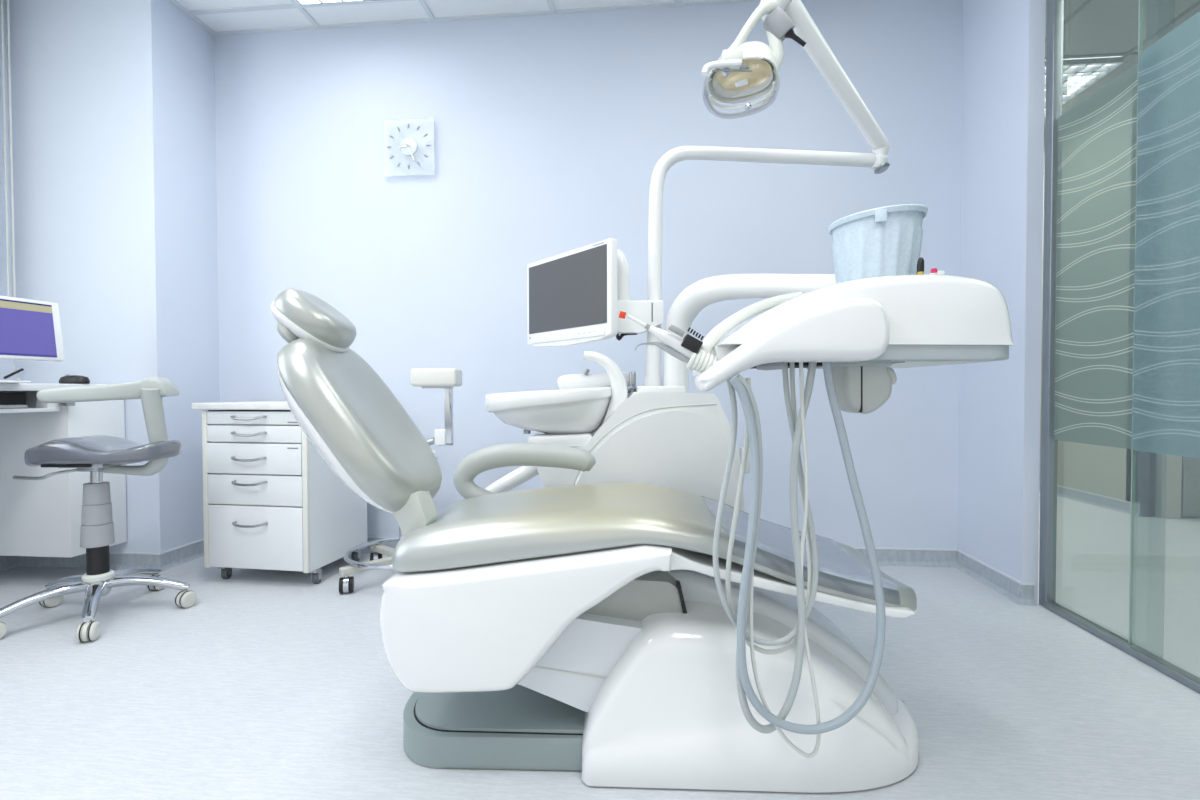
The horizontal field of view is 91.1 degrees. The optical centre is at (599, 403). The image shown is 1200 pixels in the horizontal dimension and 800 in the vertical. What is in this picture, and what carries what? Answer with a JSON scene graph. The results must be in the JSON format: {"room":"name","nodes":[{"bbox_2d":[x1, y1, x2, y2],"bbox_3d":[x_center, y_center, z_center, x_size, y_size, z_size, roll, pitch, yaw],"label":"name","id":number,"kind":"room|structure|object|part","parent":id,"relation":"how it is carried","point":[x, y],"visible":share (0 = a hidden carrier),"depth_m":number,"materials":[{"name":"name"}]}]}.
{"room":"dental clinic","nodes":[
{"label":"dental clinic","id":0,"kind":"room"},
{"bbox_2d":[0,0,13,380],"bbox_3d":[-2.986,-0.527,0.821,0.100,2.667,3.893,0,1,5],"label":"wall","id":1,"kind":"structure","parent":0,"point":[6,365],"depth_m":2.72,"materials":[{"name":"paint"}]},
{"bbox_2d":[1,0,15,296],"bbox_3d":[-2.769,-0.994,1.955,0.078,1.695,1.449,0,1,5],"label":"roller blind","id":2,"kind":"object","parent":1,"relation":"attached to","point":[2,15],"visible":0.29,"depth_m":2.67,"materials":[{"name":"beige fabric"}]},
{"bbox_2d":[5,0,219,552],"bbox_3d":[-2.421,-0.571,2.916,0.829,2.667,0.384,0,1,5],"label":"wall pillar","id":3,"kind":"structure","parent":0,"point":[113,101],"depth_m":2.72,"materials":[{"name":"blue paint"}]},
{"bbox_2d":[0,539,203,571],"bbox_3d":[-2.466,0.746,1.795,0.751,0.081,2.677,0,1,5],"label":"baseboard","id":4,"kind":"structure","parent":3,"relation":"attached to","point":[166,560],"depth_m":2.75,"materials":[{"name":"grey plastic"}]},
{"bbox_2d":[170,0,760,35],"bbox_3d":[-0.714,-1.892,0.821,4.625,0.067,4.377,0,1,5],"label":"ceiling","id":5,"kind":"structure","parent":0,"point":[218,17],"depth_m":2.85,"materials":[{"name":"white tile"}]},
{"bbox_2d":[294,0,375,4],"bbox_3d":[-1.199,-1.874,2.185,0.576,0.023,1.176,0,1,5],"label":"recessed light","id":6,"kind":"object","parent":5,"relation":"in","point":[299,2],"visible":1,"depth_m":2.75,"materials":[{"name":"white plastic"}]},
{"bbox_2d":[214,0,962,548],"bbox_3d":[-0.541,-0.717,2.977,4.560,2.950,0.100,0,1,5],"label":"wall","id":7,"kind":"structure","parent":0,"point":[547,135],"depth_m":2.88,"materials":[{"name":"blue paint"}]},
{"bbox_2d":[387,124,429,168],"bbox_3d":[-0.948,-1.274,2.932,0.262,0.278,0.042,0,1,5],"label":"wall clock","id":8,"kind":"object","parent":7,"relation":"attached to","point":[408,147],"visible":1,"depth_m":2.92,"materials":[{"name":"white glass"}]},
{"bbox_2d":[360,536,956,567],"bbox_3d":[-0.160,0.718,2.910,3.673,0.081,0.022,0,1,5],"label":"baseboard","id":9,"kind":"structure","parent":7,"relation":"attached to","point":[912,557],"depth_m":2.76,"materials":[{"name":"grey plastic"}]},
{"bbox_2d":[0,491,1199,799],"bbox_3d":[1.560,0.789,2.682,9.400,0.060,8.400,0,1,5],"label":"floor","id":10,"kind":"structure","parent":0,"point":[273,684],"depth_m":1.60,"materials":[{"name":"plastic"}]},
{"bbox_2d":[0,383,126,556],"bbox_3d":[-2.510,0.353,2.048,0.595,0.856,1.388,0,1,5],"label":"desk","id":11,"kind":"object","parent":10,"relation":"on","point":[39,518],"visible":0.67,"depth_m":2.47,"materials":[{"name":"white laminate"}]},
{"bbox_2d":[0,405,27,408],"bbox_3d":[-2.374,0.013,2.134,0.150,0.016,0.440,0,1,5],"label":"keyboard","id":12,"kind":"object","parent":11,"relation":"on","point":[1,406],"visible":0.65,"depth_m":2.29,"materials":[{"name":"white plastic"}]},
{"bbox_2d":[0,400,59,412],"bbox_3d":[-2.505,0.016,2.001,0.475,0.048,0.910,0,1,5],"label":"shelf","id":13,"kind":"object","parent":11,"relation":"attached to","point":[34,406],"depth_m":2.36,"materials":[{"name":"white laminate"}]},
{"bbox_2d":[0,296,64,382],"bbox_3d":[-2.255,-0.243,2.172,0.160,0.329,0.480,0,1,13],"label":"desktop computer","id":14,"kind":"object","parent":11,"relation":"on","point":[30,329],"visible":1,"depth_m":2.29,"materials":[{"name":"white plastic"}]},
{"bbox_2d":[59,374,89,383],"bbox_3d":[-2.252,-0.106,2.522,0.124,0.040,0.070,0,1,5],"label":"computer mouse","id":15,"kind":"object","parent":11,"relation":"on","point":[67,379],"visible":1,"depth_m":2.50,"materials":[{"name":"black plastic"}]},
{"bbox_2d":[0,377,196,641],"bbox_3d":[-1.843,0.339,2.182,0.594,0.876,0.575,0,1,0],"label":"stool","id":16,"kind":"object","parent":10,"relation":"on","point":[97,455],"visible":1,"depth_m":2.10,"materials":[{"name":"silver metal"}]},
{"bbox_3d":[-1.940,0.678,2.038,0.051,0.073,0.259,1,1,37],"label":"leg","id":17,"kind":"part","parent":16,"relation":"part of","materials":[{"name":"silver metal"}]},
{"bbox_3d":[-1.963,0.250,2.086,0.207,0.037,0.030,0,1,-11],"label":"height lever","id":18,"kind":"part","parent":16,"relation":"part of","materials":[{"name":"metal"}]},
{"bbox_3d":[-1.994,0.674,2.215,0.259,0.073,0.051,0,1,19],"label":"leg","id":19,"kind":"part","parent":16,"relation":"part of","materials":[{"name":"silver metal"}]},
{"bbox_3d":[-1.870,0.214,2.155,0.170,0.011,0.200,0,1,0],"label":"seat plate","id":20,"kind":"part","parent":16,"relation":"part of","materials":[{"name":"black plastic"}]},
{"bbox_3d":[-1.752,0.677,2.035,0.051,0.073,0.259,-1,1,-35],"label":"leg","id":21,"kind":"part","parent":16,"relation":"part of","materials":[{"name":"silver metal"}]},
{"bbox_3d":[-1.845,0.258,2.156,0.036,0.062,0.036,0,1,0],"label":"rod","id":22,"kind":"part","parent":16,"relation":"part of","materials":[{"name":"silver metal"}]},
{"bbox_3d":[-1.810,0.172,2.154,0.475,0.108,0.254,0,1,0],"label":"seat","id":23,"kind":"part","parent":16,"relation":"part of","materials":[{"name":"grey leather"}]},
{"bbox_3d":[-1.698,0.100,2.127,0.256,0.330,0.109,0,1,0],"label":"arm post","id":24,"kind":"part","parent":16,"relation":"part of","materials":[{"name":"grey plastic"}]},
{"bbox_3d":[-1.843,0.672,2.323,0.051,0.073,0.259,0,1,0],"label":"leg","id":25,"kind":"part","parent":16,"relation":"part of","materials":[{"name":"silver metal"}]},
{"bbox_3d":[-1.692,0.674,2.211,0.259,0.073,0.051,0,1,-17],"label":"leg","id":26,"kind":"part","parent":16,"relation":"part of","materials":[{"name":"silver metal"}]},
{"bbox_2d":[192,401,366,583],"bbox_3d":[-1.433,0.379,2.688,0.550,0.774,0.480,0,1,10],"label":"base cabinet","id":27,"kind":"object","parent":10,"relation":"on","point":[271,501],"visible":0.93,"depth_m":2.49,"materials":[{"name":"white laminate"}]},
{"bbox_2d":[192,401,289,409],"bbox_3d":[-1.433,0.005,2.690,0.550,0.028,0.460,0,1,10],"label":"countertop","id":28,"kind":"structure","parent":27,"relation":"on","point":[261,405],"depth_m":2.48,"materials":[{"name":"white laminate"}]},
{"bbox_3d":[-1.478,0.230,2.466,0.160,0.021,0.034,0,1,10],"label":"handle","id":29,"kind":"part","parent":27,"relation":"part of","materials":[{"name":"metal"}]},
{"bbox_3d":[-1.478,0.058,2.464,0.161,0.021,0.038,0,1,10],"label":"handle","id":30,"kind":"part","parent":27,"relation":"part of","materials":[{"name":"metal"}]},
{"bbox_3d":[-1.478,0.333,2.470,0.161,0.021,0.038,0,1,10],"label":"handle","id":31,"kind":"part","parent":27,"relation":"part of","materials":[{"name":"metal"}]},
{"bbox_3d":[-1.478,0.126,2.466,0.161,0.021,0.038,0,1,10],"label":"handle","id":32,"kind":"part","parent":27,"relation":"part of","materials":[{"name":"metal"}]},
{"bbox_3d":[-1.478,0.507,2.473,0.161,0.021,0.038,0,1,10],"label":"handle","id":33,"kind":"part","parent":27,"relation":"part of","materials":[{"name":"metal"}]},
{"bbox_3d":[-1.460,0.059,2.486,0.447,0.054,0.014,0,1,10],"label":"drawer","id":34,"kind":"part","parent":27,"relation":"part of","materials":[{"name":"white laminate"}]},
{"bbox_3d":[-1.460,0.231,2.487,0.447,0.128,0.018,0,1,10],"label":"drawer","id":35,"kind":"part","parent":27,"relation":"part of","materials":[{"name":"white laminate"}]},
{"bbox_3d":[-1.459,0.126,2.487,0.447,0.069,0.014,0,1,10],"label":"drawer","id":36,"kind":"part","parent":27,"relation":"part of","materials":[{"name":"white laminate"}]},
{"bbox_3d":[-1.458,0.566,2.496,0.447,0.266,0.014,0,1,10],"label":"drawer","id":37,"kind":"part","parent":27,"relation":"part of","materials":[{"name":"white laminate"}]},
{"bbox_3d":[-1.459,0.364,2.492,0.447,0.126,0.014,0,1,10],"label":"drawer","id":38,"kind":"part","parent":27,"relation":"part of","materials":[{"name":"white metal"}]},
{"bbox_2d":[339,368,461,593],"bbox_3d":[-0.842,0.309,2.587,0.533,0.915,0.498,0,1,0],"label":"stool","id":39,"kind":"object","parent":10,"relation":"on","point":[446,379],"visible":0.54,"depth_m":2.40,"materials":[{"name":"beige paint"}]},
{"bbox_3d":[-0.954,0.679,2.489,0.036,0.030,0.285,1,2,42],"label":"leg","id":40,"kind":"part","parent":39,"relation":"part of","materials":[{"name":"beige paint"}]},
{"bbox_3d":[-0.965,0.675,2.690,0.285,0.030,0.036,1,2,42],"label":"leg","id":41,"kind":"part","parent":39,"relation":"part of","materials":[{"name":"beige paint"}]},
{"bbox_3d":[-0.747,0.198,2.481,0.051,0.126,0.193,-1,2,-43],"label":"support arm","id":42,"kind":"part","parent":39,"relation":"part of","materials":[{"name":"metal"}]},
{"bbox_2d":[270,288,919,792],"bbox_3d":[-0.037,0.249,1.460,1.532,1.074,0.563,0,1,3],"label":"dental chair","id":43,"kind":"object","parent":10,"relation":"on","point":[586,628],"visible":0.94,"depth_m":1.23,"materials":[{"name":"white plastic"}]},
{"bbox_2d":[274,288,356,347],"bbox_3d":[-0.708,-0.213,1.471,0.172,0.148,0.184,0,1,3],"label":"cushion","id":44,"kind":"object","parent":43,"relation":"on","point":[300,315],"depth_m":1.39,"materials":[{"name":"grey leather"}]},
{"bbox_2d":[277,338,441,511],"bbox_3d":[-0.584,0.050,1.471,0.340,0.430,0.376,0,1,3],"label":"backrest cushion","id":45,"kind":"object","parent":43,"relation":"on","point":[343,407],"depth_m":1.33,"materials":[{"name":"grey leather"}]},
{"bbox_3d":[-0.220,0.220,1.717,0.417,0.211,0.066,0,1,3],"label":"armrest","id":46,"kind":"part","parent":43,"relation":"part of","materials":[{"name":"grey plastic"}]},
{"bbox_3d":[0.014,0.572,1.423,0.412,0.225,0.280,0,1,3],"label":"lift arm","id":47,"kind":"part","parent":43,"relation":"part of"},
{"bbox_2d":[392,483,916,610],"bbox_3d":[0.121,0.327,1.453,1.130,0.206,0.500,0,1,3],"label":"seat cushion","id":48,"kind":"object","parent":43,"relation":"on","point":[486,530],"depth_m":1.24,"materials":[{"name":"grey leather"}]},
{"bbox_2d":[485,351,749,511],"bbox_3d":[0.017,0.300,1.993,0.954,0.950,0.348,0,1,0],"label":"dental spittoon unit","id":49,"kind":"object","parent":10,"relation":"on","point":[671,437],"visible":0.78,"depth_m":1.84,"materials":[{"name":"white plastic"}]},
{"bbox_2d":[485,387,611,433],"bbox_3d":[-0.168,0.022,1.981,0.435,0.161,0.336,0,1,0],"label":"bowl","id":50,"kind":"object","parent":49,"relation":"on","point":[567,410],"depth_m":1.85,"materials":[{"name":"white ceramic"}]},
{"bbox_2d":[527,432,592,446],"bbox_3d":[-0.128,0.114,1.988,0.205,0.037,0.270,0,1,0],"label":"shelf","id":51,"kind":"object","parent":49,"relation":"attached to","point":[572,439],"depth_m":1.85,"materials":[{"name":"white plastic"}]},
{"bbox_3d":[0.019,-0.036,1.930,0.145,0.276,0.056,0,1,0],"label":"spout","id":52,"kind":"part","parent":49,"relation":"part of","materials":[{"name":"white plastic"}]},
{"bbox_3d":[0.157,0.399,1.853,0.567,0.754,0.032,0,1,0],"label":"panel","id":53,"kind":"part","parent":49,"relation":"part of","materials":[{"name":"white plastic"}]},
{"bbox_3d":[0.196,-0.047,1.960,0.152,0.024,0.200,0,1,0],"label":"plate","id":54,"kind":"part","parent":49,"relation":"part of","materials":[{"name":"white plastic"}]},
{"bbox_2d":[644,0,889,385],"bbox_3d":[0.557,-0.635,1.773,0.817,1.163,0.449,0,1,0],"label":"lamp","id":55,"kind":"object","parent":49,"relation":"on","point":[743,72],"visible":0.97,"depth_m":1.79,"materials":[{"name":"white metal"}]},
{"bbox_2d":[527,238,662,346],"bbox_3d":[-0.022,-0.368,2.092,0.219,0.324,0.558,-1,2,-39],"label":"monitor","id":56,"kind":"object","parent":55,"relation":"attached to","point":[578,296],"visible":1,"depth_m":1.96,"materials":[{"name":"white plastic"}]},
{"bbox_3d":[0.041,-0.432,1.974,0.057,0.190,0.140,-1,2,-39],"label":"mount arm","id":57,"kind":"part","parent":56,"relation":"part of","materials":[{"name":"white plastic"}]},
{"bbox_3d":[0.339,-0.892,1.582,0.024,0.024,0.024,0,1,0],"label":"knob","id":58,"kind":"part","parent":55,"relation":"part of","materials":[{"name":"silver metal"}]},
{"bbox_3d":[0.351,-0.888,1.567,0.107,0.008,0.006,0,1,0],"label":"grip rod","id":59,"kind":"part","parent":55,"relation":"part of","materials":[{"name":"metal"}]},
{"bbox_3d":[0.391,-0.784,1.554,0.018,0.018,0.018,0,1,0],"label":"knob","id":60,"kind":"part","parent":55,"relation":"part of","materials":[{"name":"silver metal"}]},
{"bbox_3d":[0.733,-1.009,1.826,0.507,0.351,0.060,-1,1,-33],"label":"spring arm","id":61,"kind":"part","parent":55,"relation":"part of","materials":[{"name":"white metal"}]},
{"bbox_2d":[664,268,1014,757],"bbox_3d":[0.502,0.144,1.511,0.628,1.055,0.918,0,1,3],"label":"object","id":62,"kind":"object","parent":49,"relation":"attached to","point":[857,331],"visible":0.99,"depth_m":1.11,"materials":[{"name":"white plastic"}]},
{"bbox_2d":[635,342,689,362],"bbox_3d":[0.126,-0.100,1.158,0.117,0.046,0.017,0,1,0],"label":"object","id":63,"kind":"object","parent":62,"relation":"on","point":[666,348],"visible":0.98,"depth_m":1.15,"materials":[{"name":"grey plastic"}]},
{"bbox_2d":[619,311,706,357],"bbox_3d":[0.122,-0.129,1.144,0.171,0.103,0.034,0,1,0],"label":"handpiece","id":64,"kind":"object","parent":62,"relation":"on","point":[686,346],"visible":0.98,"depth_m":1.14,"materials":[{"name":"white plastic"}]},
{"bbox_3d":[0.252,-0.145,1.937,0.082,0.185,0.082,0,1,0],"label":"post","id":65,"kind":"part","parent":62,"relation":"part of","materials":[{"name":"white metal"}]},
{"bbox_3d":[0.267,-0.092,1.298,0.085,0.051,0.320,0,1,0],"label":"handpiece rail","id":66,"kind":"part","parent":62,"relation":"part of","materials":[{"name":"white plastic"}]},
{"bbox_3d":[0.466,-0.295,1.676,0.098,0.183,0.750,-1,2,-41],"label":"swing arm","id":67,"kind":"part","parent":62,"relation":"part of","materials":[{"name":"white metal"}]},
{"bbox_3d":[0.335,-0.169,1.283,0.383,0.191,0.035,-1,2,-43],"label":"whip arm","id":68,"kind":"part","parent":62,"relation":"part of","materials":[{"name":"white plastic"}]},
{"bbox_3d":[0.520,-0.083,1.244,0.119,0.012,0.150,0,1,0],"label":"handle plate","id":69,"kind":"part","parent":62,"relation":"part of","materials":[{"name":"grey plastic"}]},
{"bbox_2d":[694,274,1014,391],"bbox_3d":[0.503,-0.142,1.290,0.610,0.229,0.503,0,1,5],"label":"tray","id":70,"kind":"object","parent":62,"relation":"on","point":[857,331],"depth_m":1.11,"materials":[{"name":"white plastic"}]},
{"bbox_3d":[0.541,-0.035,1.230,0.102,0.109,0.100,0,1,0],"label":"brake handle","id":71,"kind":"part","parent":62,"relation":"part of","materials":[{"name":"grey plastic"}]},
{"bbox_2d":[828,204,927,283],"bbox_3d":[0.625,-0.339,1.333,0.204,0.181,0.204,0,1,0],"label":"bucket","id":72,"kind":"object","parent":62,"relation":"on","point":[886,240],"visible":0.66,"depth_m":1.26,"materials":[{"name":"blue plastic"}]},
{"bbox_3d":[0.587,-0.058,1.189,0.024,0.036,0.015,0,1,0],"label":"handle lever","id":73,"kind":"part","parent":62,"relation":"part of","materials":[{"name":"grey plastic"}]},
{"bbox_2d":[917,257,923,273],"bbox_3d":[0.672,-0.277,1.235,0.014,0.060,0.014,0,1,0],"label":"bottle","id":74,"kind":"object","parent":62,"relation":"on","point":[920,263],"visible":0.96,"depth_m":1.23,"materials":[{"name":"black plastic"}]},
{"bbox_3d":[0.681,-0.088,1.319,0.140,0.005,0.280,0,1,0],"label":"underside plate","id":75,"kind":"part","parent":62,"relation":"part of","materials":[{"name":"white plastic"}]},
{"bbox_2d":[958,0,1045,603],"bbox_3d":[1.672,-0.712,2.474,0.058,2.950,0.484,0,1,5],"label":"wall","id":76,"kind":"structure","parent":0,"point":[1003,93],"depth_m":2.36,"materials":[{"name":"blue paint"}]},
{"bbox_2d":[955,549,1036,605],"bbox_3d":[1.655,0.723,2.494,0.065,0.081,0.506,0,1,5],"label":"baseboard","id":77,"kind":"structure","parent":76,"relation":"attached to","point":[1020,593],"depth_m":2.42,"materials":[{"name":"grey plastic"}]},
{"bbox_2d":[1039,0,1199,693],"bbox_3d":[1.516,-0.526,0.344,0.065,2.667,3.792,0,1,5],"label":"door frame","id":78,"kind":"structure","parent":76,"relation":"in","point":[1090,173],"depth_m":2.03,"materials":[{"name":"grey metal"}]},
{"bbox_2d":[1128,0,1199,644],"bbox_3d":[1.565,-0.526,1.001,0.010,2.591,1.609,0,1,5],"label":"door","id":79,"kind":"structure","parent":78,"relation":"attached to","point":[1166,332],"depth_m":1.69,"materials":[{"name":"green glass"}]},
{"bbox_2d":[1039,133,1155,516],"bbox_3d":[3.699,-0.772,5.219,0.120,2.950,2.880,0,1,5],"label":"wall","id":80,"kind":"structure","parent":0,"point":[1096,469],"depth_m":4.19,"materials":[{"name":"paint"}]},
{"bbox_2d":[1039,481,1139,516],"bbox_3d":[3.627,0.663,5.206,0.022,0.081,2.780,0,1,5],"label":"baseboard","id":81,"kind":"structure","parent":80,"relation":"attached to","point":[1118,505],"depth_m":4.18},
{"bbox_2d":[1044,0,1199,132],"bbox_3d":[3.951,-2.167,2.393,4.585,0.066,8.400,0,1,5],"label":"ceiling","id":82,"kind":"structure","parent":0,"point":[1092,28],"depth_m":3.37,"materials":[{"name":"white paint"}]},
{"bbox_2d":[1044,57,1122,117],"bbox_3d":[2.717,-2.151,4.289,1.178,0.038,1.178,0,1,5],"label":"recessed light","id":83,"kind":"object","parent":82,"relation":"in","point":[1078,74],"visible":0.1,"depth_m":3.77,"materials":[{"name":"white"}]},
{"bbox_2d":[1045,57,1110,95],"bbox_3d":[2.717,-2.167,4.289,1.160,0.005,1.160,0,1,5],"label":"diffuser","id":84,"kind":"object","parent":83,"relation":"attached to","point":[1107,66],"depth_m":3.77,"materials":[{"name":"white"}]},
{"bbox_2d":[1126,450,1199,517],"bbox_3d":[4.938,-0.744,3.716,2.870,2.950,0.120,0,1,5],"label":"wall","id":85,"kind":"structure","parent":0,"point":[1145,471],"depth_m":3.81,"materials":[{"name":"paint"}]},
{"bbox_2d":[1155,453,1199,518],"bbox_3d":[4.105,-0.342,3.723,1.030,2.150,0.050,0,1,5],"label":"door","id":86,"kind":"structure","parent":85,"relation":"in","point":[1177,477],"depth_m":3.76,"materials":[{"name":"paint"}]}
]}

